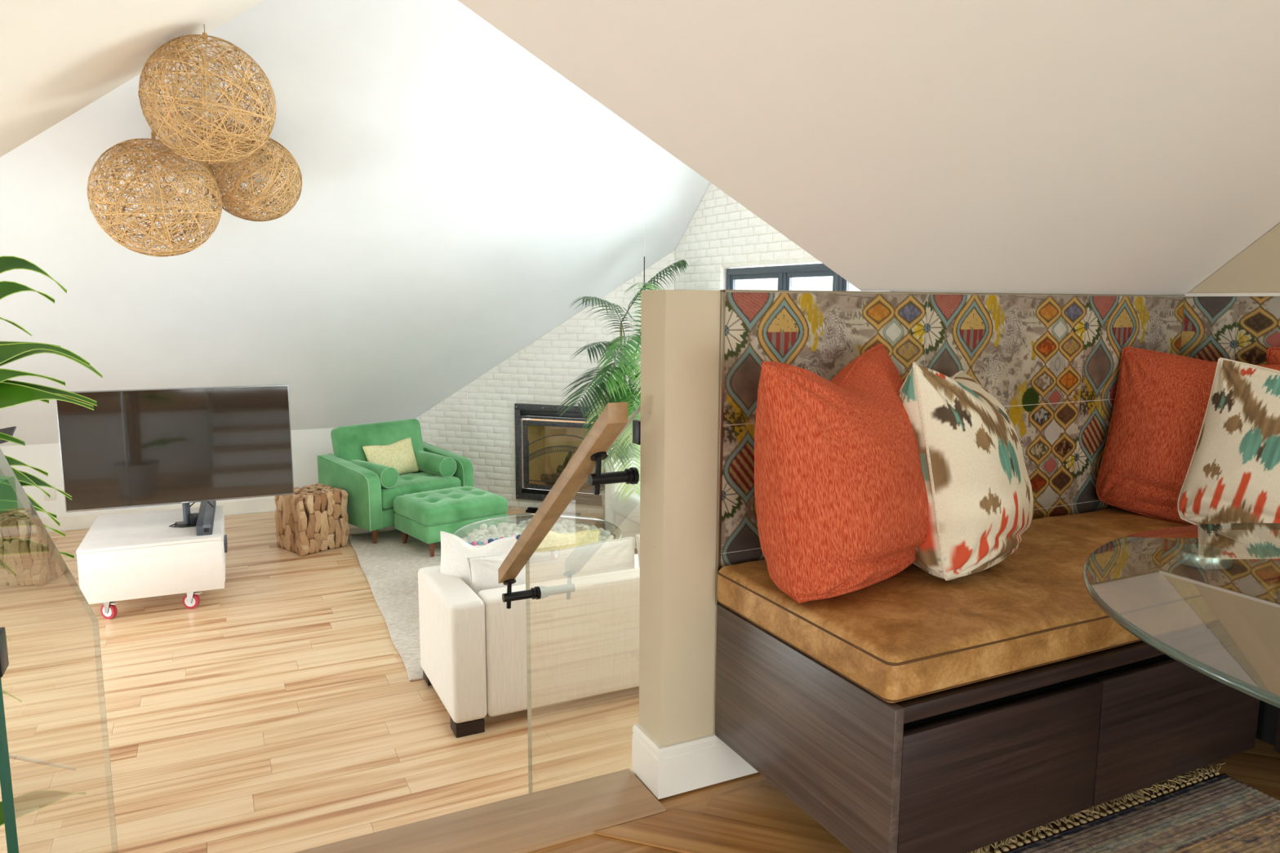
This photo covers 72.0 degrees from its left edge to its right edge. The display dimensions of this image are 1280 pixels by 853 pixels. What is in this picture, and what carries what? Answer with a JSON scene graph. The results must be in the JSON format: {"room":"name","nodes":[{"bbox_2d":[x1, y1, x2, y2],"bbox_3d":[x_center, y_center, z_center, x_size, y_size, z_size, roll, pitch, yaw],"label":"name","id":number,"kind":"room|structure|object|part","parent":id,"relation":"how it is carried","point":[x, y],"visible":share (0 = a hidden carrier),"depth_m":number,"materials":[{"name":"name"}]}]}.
{"room":"dining nook","nodes":[
{"label":"dining nook","id":0,"kind":"room"},
{"bbox_2d":[0,0,263,157],"bbox_3d":[-1.611,-1.463,2.112,4.380,2.531,9.150,-4,9,-26],"label":"ceiling","id":1,"kind":"structure","parent":0,"point":[58,58],"depth_m":4.12,"materials":[{"name":"white paint"}]},
{"bbox_2d":[137,23,275,164],"bbox_3d":[-2.260,-1.739,4.617,0.647,0.700,0.657,-4,9,-26],"label":"pendant lamp","id":2,"kind":"object","parent":1,"relation":"hanging from","point":[207,98],"visible":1,"depth_m":4.46,"materials":[{"name":"wicker"}]},
{"bbox_3d":[-2.260,-1.712,4.618,0.072,0.110,0.072,-4,9,-26],"label":"bulb","id":3,"kind":"part","parent":2,"relation":"part of","materials":[{"name":"beige glass"}]},
{"bbox_2d":[0,427,334,532],"bbox_3d":[-4.216,0.493,7.735,4.320,0.852,0.100,-4,9,-26],"label":"wall","id":4,"kind":"structure","parent":0,"point":[307,445],"depth_m":7.39,"materials":[{"name":"paint"}]},
{"bbox_2d":[43,485,55,501],"bbox_3d":[-4.915,0.558,7.336,0.080,0.120,0.010,-4,9,-26],"label":"wall outlet","id":5,"kind":"object","parent":4,"relation":"attached to","point":[51,491],"visible":0.9,"depth_m":7.33,"materials":[{"name":"white plastic"}]},
{"bbox_2d":[40,497,275,532],"bbox_3d":[-4.202,0.769,7.718,4.300,0.130,0.014,-4,9,-26],"label":"baseboard","id":6,"kind":"structure","parent":4,"relation":"attached to","point":[81,521],"depth_m":7.68,"materials":[{"name":"white wood"}]},
{"bbox_2d":[0,507,639,852],"bbox_3d":[-1.800,1.273,5.042,6.220,0.086,7.015,-4,9,-26],"label":"floor","id":7,"kind":"structure","parent":0,"point":[280,712],"depth_m":4.05,"materials":[{"name":"brown wood"}]},
{"bbox_2d":[0,426,16,444],"bbox_3d":[-2.470,0.731,3.364,0.416,1.454,0.408,-4,9,-26],"label":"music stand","id":8,"kind":"object","parent":7,"relation":"on","point":[9,431],"visible":0.27,"depth_m":3.33,"materials":[{"name":"metal"}]},
{"bbox_2d":[0,255,102,826],"bbox_3d":[-1.959,0.593,2.255,1.092,2.049,0.660,-4,9,-26],"label":"plant","id":9,"kind":"object","parent":7,"relation":"on","point":[12,393],"visible":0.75,"depth_m":2.33,"materials":[{"name":"plant"}]},
{"bbox_2d":[75,505,227,619],"bbox_3d":[-3.147,0.879,5.793,0.793,0.468,0.942,-3,9,-24],"label":"media console","id":10,"kind":"object","parent":7,"relation":"on","point":[122,557],"visible":1,"depth_m":5.41,"materials":[{"name":"white laminate"}]},
{"bbox_2d":[55,384,293,528],"bbox_3d":[-2.963,0.200,5.708,1.318,0.902,0.189,-3,9,-24],"label":"television","id":11,"kind":"object","parent":10,"relation":"on","point":[184,446],"visible":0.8,"depth_m":5.65,"materials":[{"name":"black plastic"}]},
{"bbox_3d":[-2.978,0.639,5.798,0.150,0.008,0.130,-3,9,-24],"label":"plate","id":12,"kind":"part","parent":11,"relation":"part of","materials":[{"name":"black metal"}]},
{"bbox_2d":[195,500,216,535],"bbox_3d":[-2.912,0.590,5.923,0.090,0.068,0.903,-3,9,-24],"label":"soundbar","id":13,"kind":"object","parent":10,"relation":"on","point":[205,522],"visible":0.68,"depth_m":5.67,"materials":[{"name":"grey plastic"}]},
{"bbox_2d":[203,501,213,528],"bbox_3d":[-2.897,0.567,5.928,0.045,0.024,0.902,-3,9,-24],"label":"grille","id":14,"kind":"object","parent":13,"relation":"attached to","point":[208,511],"depth_m":5.78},
{"bbox_3d":[-2.804,0.797,5.940,0.007,0.263,0.860,-3,9,-24],"label":"door","id":15,"kind":"part","parent":10,"relation":"part of","materials":[{"name":"white laminate"}]},
{"bbox_2d":[274,483,349,555],"bbox_3d":[-2.587,0.722,6.942,0.437,0.460,0.436,7,11,40],"label":"table","id":16,"kind":"object","parent":7,"relation":"on","point":[313,519],"visible":0.98,"depth_m":6.82,"materials":[{"name":"brown wood"}]},
{"bbox_2d":[317,418,474,543],"bbox_3d":[-2.064,0.431,7.481,0.820,0.891,1.000,8,11,42],"label":"armchair","id":17,"kind":"object","parent":7,"relation":"on","point":[370,505],"visible":0.68,"depth_m":7.30,"materials":[{"name":"green fabric"}]},
{"bbox_3d":[-2.368,0.524,7.165,0.820,0.510,0.110,8,11,42],"label":"arm","id":18,"kind":"part","parent":17,"relation":"part of","materials":[{"name":"green fabric"}]},
{"bbox_2d":[350,459,399,488],"bbox_3d":[-2.184,0.383,7.173,0.524,0.171,0.172,7,11,40],"label":"bolster","id":19,"kind":"object","parent":17,"relation":"on","point":[388,477],"visible":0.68,"depth_m":7.02,"materials":[{"name":"green fabric"}]},
{"bbox_3d":[-2.111,0.870,7.027,0.052,0.149,0.052,8,11,42],"label":"leg","id":20,"kind":"part","parent":17,"relation":"part of","materials":[{"name":"brown wood"}]},
{"bbox_2d":[330,418,423,462],"bbox_3d":[-2.245,0.196,7.617,0.231,0.460,0.800,-10,-1,43],"label":"backrest","id":21,"kind":"object","parent":17,"relation":"on","point":[348,442],"depth_m":7.45,"materials":[{"name":"green fabric"}]},
{"bbox_3d":[-2.067,0.660,7.515,0.775,0.145,0.776,8,11,42],"label":"seat","id":22,"kind":"part","parent":17,"relation":"part of","materials":[{"name":"green fabric"}]},
{"bbox_2d":[362,437,418,474],"bbox_3d":[-2.113,0.275,7.498,0.157,0.305,0.476,8,11,43],"label":"lumbar pillow","id":23,"kind":"object","parent":17,"relation":"on","point":[400,455],"visible":0.81,"depth_m":7.48,"materials":[{"name":"yellow fabric"}]},
{"bbox_2d":[381,470,461,509],"bbox_3d":[-2.010,0.509,7.440,0.660,0.172,0.768,8,11,42],"label":"seat cushion","id":24,"kind":"object","parent":17,"relation":"on","point":[420,481],"depth_m":7.27,"materials":[{"name":"green fabric"}]},
{"bbox_2d":[413,450,457,477],"bbox_3d":[-1.805,0.318,7.635,0.524,0.171,0.172,8,11,44],"label":"bolster","id":25,"kind":"object","parent":17,"relation":"on","point":[428,462],"visible":0.8,"depth_m":7.49,"materials":[{"name":"green fabric"}]},
{"bbox_3d":[-1.762,0.435,7.811,0.820,0.510,0.110,8,11,42],"label":"arm","id":26,"kind":"part","parent":17,"relation":"part of","materials":[{"name":"green fabric"}]},
{"bbox_2d":[348,515,636,681],"bbox_3d":[-0.891,1.047,6.294,1.992,0.014,3.062,-3,9,-24],"label":"rug","id":27,"kind":"object","parent":7,"relation":"on","point":[390,566],"visible":0.26,"depth_m":6.20,"materials":[{"name":"beige fabric"}]},
{"bbox_2d":[393,485,507,556],"bbox_3d":[-1.502,0.742,7.005,0.710,0.416,0.610,-6,11,-39],"label":"ottoman","id":28,"kind":"object","parent":27,"relation":"on","point":[422,516],"visible":0.97,"depth_m":6.79,"materials":[{"name":"green fabric"}]},
{"bbox_3d":[-1.865,0.877,7.024,0.052,0.139,0.052,-6,11,-39],"label":"leg","id":29,"kind":"part","parent":28,"relation":"part of","materials":[{"name":"brown wood"}]},
{"bbox_3d":[-1.571,0.929,6.673,0.052,0.139,0.052,-6,11,-39],"label":"leg","id":30,"kind":"part","parent":28,"relation":"part of","materials":[{"name":"brown wood"}]},
{"bbox_2d":[393,485,507,526],"bbox_3d":[-1.501,0.613,6.987,0.710,0.155,0.610,-6,11,-39],"label":"cushion","id":31,"kind":"object","parent":28,"relation":"on","point":[458,506],"depth_m":6.81,"materials":[{"name":"green fabric"}]},
{"bbox_2d":[453,513,622,545],"bbox_3d":[-0.679,0.904,5.872,1.114,0.393,1.114,2,8,12],"label":"coffee table","id":32,"kind":"object","parent":27,"relation":"on","point":[504,530],"visible":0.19,"depth_m":6.04,"materials":[{"name":"clear glass"}]},
{"bbox_2d":[417,554,639,737],"bbox_3d":[-0.172,0.973,4.701,1.900,0.620,0.910,-4,9,-26],"label":"sofa","id":33,"kind":"object","parent":7,"relation":"on","point":[584,630],"visible":0.49,"depth_m":4.08,"materials":[{"name":"white fabric"}]},
{"bbox_3d":[-0.908,1.009,4.223,0.158,0.557,0.700,-4,9,-26],"label":"arm","id":34,"kind":"part","parent":33,"relation":"part of"},
{"bbox_2d":[440,531,515,587],"bbox_3d":[-0.809,0.732,4.349,0.400,0.395,0.207,1,8,4],"label":"cushion","id":35,"kind":"object","parent":33,"relation":"on","point":[455,551],"visible":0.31,"depth_m":4.31,"materials":[{"name":"white fabric"}]},
{"bbox_2d":[467,534,520,546],"bbox_3d":[-0.702,0.747,4.488,0.385,0.379,0.152,-3,9,-24],"label":"cushion","id":36,"kind":"object","parent":33,"relation":"on","point":[479,544],"visible":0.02,"depth_m":4.46,"materials":[{"name":"multicoloured fabric"}]},
{"bbox_2d":[466,537,635,595],"bbox_3d":[-0.414,0.772,4.369,0.884,0.353,0.248,-3,9,-25],"label":"cushion","id":37,"kind":"object","parent":33,"relation":"on","point":[617,554],"visible":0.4,"depth_m":4.30,"materials":[{"name":"white fabric"}]},
{"bbox_2d":[534,529,600,551],"bbox_3d":[-0.395,0.709,4.588,0.430,0.402,0.131,-3,9,-21],"label":"throw pillow","id":38,"kind":"object","parent":33,"relation":"on","point":[553,540],"visible":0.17,"depth_m":4.58,"materials":[{"name":"yellow fabric"}]},
{"bbox_2d":[634,554,639,568],"bbox_3d":[0.137,0.889,4.948,0.774,0.190,0.720,-4,9,-26],"label":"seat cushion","id":39,"kind":"object","parent":33,"relation":"on","point":[636,556],"depth_m":5.05,"materials":[{"name":"white fabric"}]},
{"bbox_2d":[635,533,639,568],"bbox_3d":[0.288,0.722,4.709,0.664,0.363,0.209,-4,9,-27],"label":"cushion","id":40,"kind":"object","parent":33,"relation":"on","point":[637,535],"visible":0.03,"depth_m":4.56,"materials":[{"name":"white fabric"}]},
{"bbox_2d":[525,506,580,515],"bbox_3d":[-0.798,0.780,8.077,0.520,0.040,0.070,3,9,19],"label":"floor vent","id":41,"kind":"object","parent":7,"relation":"in","point":[530,509],"visible":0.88,"depth_m":8.11,"materials":[{"name":"black metal"}]},
{"bbox_3d":[-0.992,0.759,8.141,0.090,0.018,0.040,3,9,19],"label":"handle","id":42,"kind":"part","parent":41,"relation":"part of","materials":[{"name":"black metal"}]},
{"bbox_2d":[600,489,604,520],"bbox_3d":[-0.168,0.715,7.707,0.360,0.280,0.360,-4,9,-26],"label":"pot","id":43,"kind":"object","parent":7,"relation":"on","point":[602,492],"depth_m":7.65,"materials":[{"name":"white ceramic"}]},
{"bbox_2d":[556,259,688,520],"bbox_3d":[-0.039,-0.176,6.939,1.007,2.263,1.535,2,8,13],"label":"palm","id":44,"kind":"object","parent":7,"relation":"on","point":[620,450],"visible":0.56,"depth_m":6.54,"materials":[{"name":"green plant"}]},
{"bbox_3d":[-0.164,-0.136,7.585,0.031,1.500,0.031,0,8,-4],"label":"stem","id":45,"kind":"part","parent":44,"relation":"part of","materials":[{"name":"plant"}]},
{"bbox_2d":[604,457,639,549],"bbox_3d":[0.510,0.637,6.380,0.790,0.787,2.185,-4,9,-26],"label":"sofa","id":46,"kind":"object","parent":7,"relation":"on","point":[626,517],"visible":0.1,"depth_m":6.94,"materials":[{"name":"white fabric"}]},
{"bbox_2d":[611,489,639,525],"bbox_3d":[0.223,0.634,6.753,0.600,0.195,0.910,-4,9,-26],"label":"seat cushion","id":47,"kind":"object","parent":46,"relation":"on","point":[629,512],"depth_m":6.77,"materials":[{"name":"white fabric"}]},
{"bbox_3d":[0.442,0.892,6.383,0.540,0.210,1.835,-4,9,-26],"label":"seat","id":48,"kind":"part","parent":46,"relation":"part of","materials":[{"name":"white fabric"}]},
{"bbox_3d":[-0.727,1.267,2.278,1.045,0.720,1.018,-4,9,-26],"label":"staircase","id":49,"kind":"structure","parent":7,"relation":"on","visible":0},
{"bbox_2d":[0,448,118,852],"bbox_3d":[-1.073,0.749,1.675,0.020,1.713,1.018,-4,9,-26],"label":"balustrade","id":50,"kind":"object","parent":49,"relation":"attached to","point":[56,786],"visible":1,"depth_m":1.45,"materials":[{"name":"clear glass"}]},
{"bbox_2d":[0,0,711,446],"bbox_3d":[-2.418,-1.473,5.950,6.220,3.604,4.224,-4,9,-26],"label":"ceiling","id":51,"kind":"structure","parent":0,"point":[460,193],"depth_m":6.26,"materials":[{"name":"paint"}]},
{"bbox_2d":[86,123,222,257],"bbox_3d":[-2.741,-1.442,4.981,0.670,0.947,0.669,-4,9,-26],"label":"pendant lamp","id":52,"kind":"object","parent":51,"relation":"hanging from","point":[158,196],"visible":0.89,"depth_m":4.84,"materials":[{"name":"wicker"}]},
{"bbox_3d":[-2.736,-1.312,4.998,0.072,0.110,0.072,-4,9,-26],"label":"bulb","id":53,"kind":"part","parent":52,"relation":"part of","materials":[{"name":"beige glass"}]},
{"bbox_2d":[204,117,302,221],"bbox_3d":[-2.327,-1.546,5.310,0.542,0.605,0.534,-4,9,-29],"label":"pendant lamp","id":54,"kind":"object","parent":51,"relation":"hanging from","point":[253,174],"visible":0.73,"depth_m":5.19,"materials":[{"name":"wicker"}]},
{"bbox_3d":[-2.329,-1.516,5.318,0.072,0.110,0.072,-4,9,-26],"label":"bulb","id":55,"kind":"part","parent":54,"relation":"part of","materials":[{"name":"beige glass"}]},
{"bbox_2d":[644,235,644,289],"bbox_3d":[0.035,-1.380,6.824,0.008,0.860,0.008,-4,9,-26],"label":"hanging wire","id":56,"kind":"object","parent":51,"relation":"hanging from","point":[644,235],"visible":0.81,"depth_m":6.83,"materials":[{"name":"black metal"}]},
{"bbox_2d":[415,250,675,515],"bbox_3d":[-0.968,-0.368,8.122,2.706,2.478,0.109,3,9,19],"label":"wall","id":57,"kind":"structure","parent":0,"point":[476,423],"depth_m":8.12,"materials":[{"name":"brick"}]},
{"bbox_2d":[514,403,617,506],"bbox_3d":[-0.636,0.242,8.149,1.022,0.897,0.266,3,9,19],"label":"fireplace","id":58,"kind":"object","parent":57,"relation":"in","point":[550,442],"visible":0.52,"depth_m":8.18,"materials":[{"name":"metal"}]},
{"bbox_3d":[-1.130,0.233,8.198,0.055,0.787,0.029,3,9,19],"label":"frame","id":59,"kind":"part","parent":58,"relation":"part of","materials":[{"name":"metal"}]},
{"bbox_3d":[-1.063,0.258,8.181,0.045,0.552,0.018,3,9,19],"label":"frame","id":60,"kind":"part","parent":58,"relation":"part of","materials":[{"name":"metal"}]},
{"bbox_3d":[-1.032,0.332,8.166,0.009,0.409,0.008,6,10,33],"label":"screen post","id":61,"kind":"part","parent":58,"relation":"part of","materials":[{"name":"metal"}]},
{"bbox_3d":[-0.992,0.243,8.287,0.009,0.612,0.238,7,11,41],"label":"panel","id":62,"kind":"part","parent":58,"relation":"part of","materials":[{"name":"clear glass"}]},
{"bbox_3d":[-0.670,-0.017,8.006,0.872,0.045,0.018,3,9,19],"label":"frame","id":63,"kind":"part","parent":58,"relation":"part of","materials":[{"name":"metal"}]},
{"bbox_3d":[-0.670,-0.160,7.983,1.022,0.055,0.029,3,9,19],"label":"frame","id":64,"kind":"part","parent":58,"relation":"part of","materials":[{"name":"metal"}]},
{"bbox_3d":[-0.675,0.674,8.103,1.022,0.055,0.029,3,9,19],"label":"frame","id":65,"kind":"part","parent":58,"relation":"part of","materials":[{"name":"metal"}]},
{"bbox_2d":[526,418,593,423],"bbox_3d":[-0.630,-0.041,8.121,0.842,0.020,0.218,3,9,19],"label":"hood","id":66,"kind":"object","parent":58,"relation":"attached to","point":[531,420],"depth_m":8.07,"materials":[{"name":"silver metal"}]},
{"bbox_3d":[-0.673,0.574,8.091,0.872,0.045,0.018,3,9,19],"label":"frame","id":67,"kind":"part","parent":58,"relation":"part of","materials":[{"name":"metal"}]},
{"bbox_3d":[-0.595,0.247,8.271,0.662,0.612,0.010,3,9,19],"label":"panel","id":68,"kind":"part","parent":58,"relation":"part of","materials":[{"name":"clear glass"}]},
{"bbox_2d":[457,0,1279,294],"bbox_3d":[0.450,-0.926,0.732,3.505,1.585,1.944,-4,9,-26],"label":"ceiling","id":69,"kind":"structure","parent":0,"point":[1009,146],"depth_m":1.54,"materials":[{"name":"white paint"}]},
{"bbox_2d":[528,737,1279,852],"bbox_3d":[-0.050,1.143,0.060,5.030,0.200,3.455,-4,9,-26],"label":"floor","id":70,"kind":"structure","parent":0,"point":[747,814],"depth_m":1.78,"materials":[{"name":"brown wood"}]},
{"bbox_2d":[715,604,1262,852],"bbox_3d":[0.738,0.581,1.874,1.017,0.404,0.541,-4,9,-26],"label":"storage bench","id":71,"kind":"object","parent":70,"relation":"on","point":[970,767],"visible":0.71,"depth_m":1.58,"materials":[{"name":"brown wood"}]},
{"bbox_3d":[0.290,0.556,1.649,0.019,0.295,0.541,-4,9,-26],"label":"panel","id":72,"kind":"part","parent":71,"relation":"part of","materials":[{"name":"brown wood"}]},
{"bbox_2d":[716,506,1278,702],"bbox_3d":[0.942,0.317,1.938,1.491,0.098,0.537,-4,9,-26],"label":"seat cushion","id":73,"kind":"object","parent":71,"relation":"on","point":[913,633],"visible":0.69,"depth_m":1.61,"materials":[{"name":"beige leather"}]},
{"bbox_2d":[754,343,928,603],"bbox_3d":[0.400,0.079,1.714,0.294,0.460,0.471,8,11,44],"label":"throw pillow","id":74,"kind":"object","parent":73,"relation":"on","point":[842,500],"visible":0.96,"depth_m":1.56,"materials":[{"name":"orange fabric"}]},
{"bbox_2d":[898,361,1034,581],"bbox_3d":[0.661,0.082,1.829,0.386,0.448,0.326,-5,10,-33],"label":"throw pillow","id":75,"kind":"object","parent":73,"relation":"on","point":[978,484],"visible":0.76,"depth_m":1.67,"materials":[{"name":"fabric"}]},
{"bbox_2d":[1096,346,1279,524],"bbox_3d":[1.411,0.033,2.172,0.491,0.439,0.191,7,11,40],"label":"throw pillow","id":76,"kind":"object","parent":73,"relation":"on","point":[1161,402],"visible":0.51,"depth_m":2.21,"materials":[{"name":"orange fabric"}]},
{"bbox_2d":[1266,346,1279,364],"bbox_3d":[1.642,0.023,2.024,0.126,0.446,0.423,-4,9,-27],"label":"throw pillow","id":77,"kind":"object","parent":73,"relation":"on","point":[1273,353],"visible":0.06,"depth_m":2.17,"materials":[{"name":"orange fabric"}]},
{"bbox_3d":[0.627,0.600,1.528,0.474,0.246,0.018,-4,9,-26],"label":"door","id":78,"kind":"part","parent":71,"relation":"part of","materials":[{"name":"brown wood"}]},
{"bbox_3d":[0.743,0.389,1.860,0.998,0.017,0.522,-4,9,-26],"label":"panel","id":79,"kind":"part","parent":71,"relation":"part of","materials":[{"name":"brown wood"}]},
{"bbox_3d":[0.862,0.428,1.620,0.998,0.028,0.018,-4,9,-26],"label":"rail","id":80,"kind":"part","parent":71,"relation":"part of","materials":[{"name":"brown wood"}]},
{"bbox_3d":[1.069,0.571,1.743,0.505,0.246,0.018,-4,9,-26],"label":"door","id":81,"kind":"part","parent":71,"relation":"part of","materials":[{"name":"brown wood"}]},
{"bbox_2d":[969,763,1279,852],"bbox_3d":[1.039,0.875,1.204,1.200,0.018,1.354,-4,9,-25],"label":"rug","id":82,"kind":"object","parent":70,"relation":"on","point":[1219,814],"visible":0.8,"depth_m":1.76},
{"bbox_2d":[1082,523,1279,708],"bbox_3d":[1.061,0.559,1.068,0.983,0.656,0.983,-4,9,-26],"label":"glass table","id":83,"kind":"object","parent":82,"relation":"on","point":[1233,566],"visible":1,"depth_m":1.30,"materials":[{"name":"clear glass"}]},
{"bbox_3d":[1.062,0.239,1.022,0.975,0.012,0.975,-4,9,-26],"label":"glass","id":84,"kind":"part","parent":83,"relation":"part of","materials":[{"name":"clear glass"}]},
{"bbox_3d":[1.024,0.565,1.144,0.090,0.622,0.655,-4,9,-26],"label":"leg","id":85,"kind":"part","parent":83,"relation":"part of","materials":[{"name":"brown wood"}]},
{"bbox_2d":[1255,680,1279,753],"bbox_3d":[1.732,0.633,1.546,0.460,0.404,1.900,-4,9,-26],"label":"base cabinet","id":86,"kind":"object","parent":70,"relation":"on","point":[1268,731],"visible":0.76,"depth_m":1.88,"materials":[{"name":"brown wood"}]},
{"bbox_3d":[1.351,0.562,1.813,0.018,0.246,0.052,-4,9,-26],"label":"door","id":87,"kind":"part","parent":86,"relation":"part of","materials":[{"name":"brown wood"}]},
{"bbox_2d":[1276,591,1279,608],"bbox_3d":[1.825,0.413,1.298,0.474,0.098,1.395,-4,9,-26],"label":"seat cushion","id":88,"kind":"object","parent":86,"relation":"on","point":[1278,596],"visible":0.46,"depth_m":1.81,"materials":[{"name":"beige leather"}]},
{"bbox_2d":[1177,357,1279,524],"bbox_3d":[1.480,0.080,1.928,0.497,0.437,0.179,8,11,44],"label":"throw pillow","id":89,"kind":"object","parent":88,"relation":"on","point":[1233,476],"visible":0.84,"depth_m":1.99,"materials":[{"name":"fabric"}]},
{"bbox_2d":[675,182,1148,294],"bbox_3d":[1.470,-0.924,5.275,0.129,4.410,5.120,-4,9,-26],"label":"wall","id":90,"kind":"structure","parent":0,"point":[722,234],"depth_m":6.77,"materials":[{"name":"paint"}]},
{"bbox_2d":[725,263,849,291],"bbox_3d":[1.110,-0.376,6.100,0.062,1.467,1.920,-4,9,-26],"label":"window","id":91,"kind":"structure","parent":90,"relation":"in","point":[784,274],"depth_m":6.16,"materials":[{"name":"paint"}]},
{"bbox_3d":[0.699,-0.497,6.931,0.050,1.367,0.050,-4,9,-26],"label":"frame","id":92,"kind":"part","parent":91,"relation":"part of","materials":[{"name":"paint"}]},
{"bbox_3d":[0.718,-0.491,6.893,0.026,1.297,0.035,-4,9,-26],"label":"sash","id":93,"kind":"part","parent":91,"relation":"part of","materials":[{"name":"paint"}]},
{"bbox_3d":[0.859,-1.110,6.519,0.026,0.035,0.665,-4,9,-26],"label":"sash","id":94,"kind":"part","parent":91,"relation":"part of","materials":[{"name":"paint"}]},
{"bbox_3d":[0.995,-0.410,6.333,0.026,1.297,0.035,-4,9,-26],"label":"sash","id":95,"kind":"part","parent":91,"relation":"part of","materials":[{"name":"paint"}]},
{"bbox_3d":[1.114,-1.077,5.999,0.050,0.050,1.920,-4,9,-26],"label":"frame","id":96,"kind":"part","parent":91,"relation":"part of","materials":[{"name":"paint"}]},
{"bbox_3d":[1.041,-0.396,6.240,0.026,1.297,0.035,-4,9,-26],"label":"sash","id":97,"kind":"part","parent":91,"relation":"part of","materials":[{"name":"paint"}]},
{"bbox_3d":[1.156,-1.022,5.919,0.026,0.035,0.545,-4,9,-26],"label":"sash","id":98,"kind":"part","parent":91,"relation":"part of","materials":[{"name":"paint"}]},
{"bbox_3d":[1.265,-0.330,5.786,0.026,1.297,0.035,-4,9,-26],"label":"sash","id":99,"kind":"part","parent":91,"relation":"part of","materials":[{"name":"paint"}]},
{"bbox_3d":[1.312,-0.317,5.693,0.026,1.297,0.035,-4,9,-26],"label":"sash","id":100,"kind":"part","parent":91,"relation":"part of","materials":[{"name":"paint"}]},
{"bbox_2d":[639,289,1185,746],"bbox_3d":[0.800,0.646,2.290,1.731,1.961,0.118,-4,9,-26],"label":"wall","id":101,"kind":"structure","parent":0,"point":[1052,362],"depth_m":1.89,"materials":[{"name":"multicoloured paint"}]},
{"bbox_2d":[294,768,666,852],"bbox_3d":[-0.971,0.921,1.428,2.195,0.163,0.182,-4,9,-26],"label":"trim","id":102,"kind":"structure","parent":101,"relation":"attached to","point":[543,819],"depth_m":1.76,"materials":[{"name":"brown wood"}]},
{"bbox_2d":[525,404,640,793],"bbox_3d":[-0.166,0.704,2.327,0.012,1.627,0.782,-4,9,-26],"label":"balustrade","id":103,"kind":"object","parent":101,"relation":"attached to","point":[637,411],"visible":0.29,"depth_m":2.68,"materials":[{"name":"clear glass"}]},
{"bbox_2d":[497,401,639,608],"bbox_3d":[-0.181,0.232,2.140,0.122,0.669,0.778,-4,9,-26],"label":"handrail","id":104,"kind":"object","parent":103,"relation":"attached to","point":[613,419],"visible":1,"depth_m":1.95,"materials":[{"name":"brown wood"}]},
{"bbox_3d":[-0.370,0.476,2.494,0.013,0.084,0.025,-4,9,-26],"label":"rod","id":105,"kind":"part","parent":104,"relation":"part of","materials":[{"name":"black metal"}]},
{"bbox_3d":[-0.367,0.438,2.482,0.037,0.026,0.033,-4,9,-26],"label":"mounting plate","id":106,"kind":"part","parent":104,"relation":"part of","materials":[{"name":"black metal"}]},
{"bbox_2d":[533,586,541,599],"bbox_3d":[-0.295,0.479,2.537,0.010,0.037,0.037,-4,9,-26],"label":"washer","id":107,"kind":"object","parent":104,"relation":"in","point":[537,593],"depth_m":2.52,"materials":[{"name":"black metal"}]},
{"bbox_3d":[-0.089,0.102,1.866,0.013,0.086,0.025,-4,9,-26],"label":"rod","id":108,"kind":"part","parent":104,"relation":"part of","materials":[{"name":"black metal"}]},
{"bbox_3d":[-0.086,0.063,1.854,0.037,0.026,0.033,-4,9,-26],"label":"mounting plate","id":109,"kind":"part","parent":104,"relation":"part of","materials":[{"name":"black metal"}]},
{"bbox_2d":[629,466,639,484],"bbox_3d":[-0.014,0.107,1.908,0.010,0.037,0.037,-4,9,-26],"label":"washer","id":110,"kind":"object","parent":104,"relation":"in","point":[633,472],"depth_m":1.89,"materials":[{"name":"black metal"}]},
{"bbox_2d":[632,419,640,444],"bbox_3d":[0.001,0.012,1.891,0.024,0.050,0.032,-4,9,-26],"label":"glass clamp","id":111,"kind":"object","parent":101,"relation":"attached to","point":[636,424],"visible":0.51,"depth_m":1.88,"materials":[{"name":"black metal"}]},
{"bbox_2d":[631,723,758,799],"bbox_3d":[0.438,0.696,2.112,0.952,0.109,0.128,-4,9,-26],"label":"baseboard","id":112,"kind":"structure","parent":101,"relation":"attached to","point":[673,769],"depth_m":1.89,"materials":[{"name":"white wood"}]},
{"bbox_2d":[715,290,725,605],"bbox_3d":[0.166,0.052,1.825,0.008,0.662,0.008,-4,9,-26],"label":"trim","id":113,"kind":"structure","parent":101,"relation":"attached to","point":[722,296],"depth_m":1.82,"materials":[{"name":"metal"}]},
{"bbox_2d":[720,289,1184,296],"bbox_3d":[0.829,-0.317,2.100,1.482,0.004,0.008,-4,9,-26],"label":"trim","id":114,"kind":"structure","parent":101,"relation":"on","point":[744,291],"depth_m":2.02,"materials":[{"name":"wood"}]},
{"bbox_2d":[1179,222,1279,364],"bbox_3d":[2.256,-0.400,0.980,0.106,2.616,3.460,-4,9,-26],"label":"wall","id":115,"kind":"structure","parent":0,"point":[1242,329],"depth_m":2.30,"materials":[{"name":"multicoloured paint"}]},
{"bbox_2d":[1184,293,1279,296],"bbox_3d":[1.662,-0.314,2.093,0.009,0.008,0.738,-4,9,-26],"label":"trim","id":116,"kind":"structure","parent":115,"relation":"attached to","point":[1186,294],"depth_m":2.31,"materials":[{"name":"white paint"}]}
]}

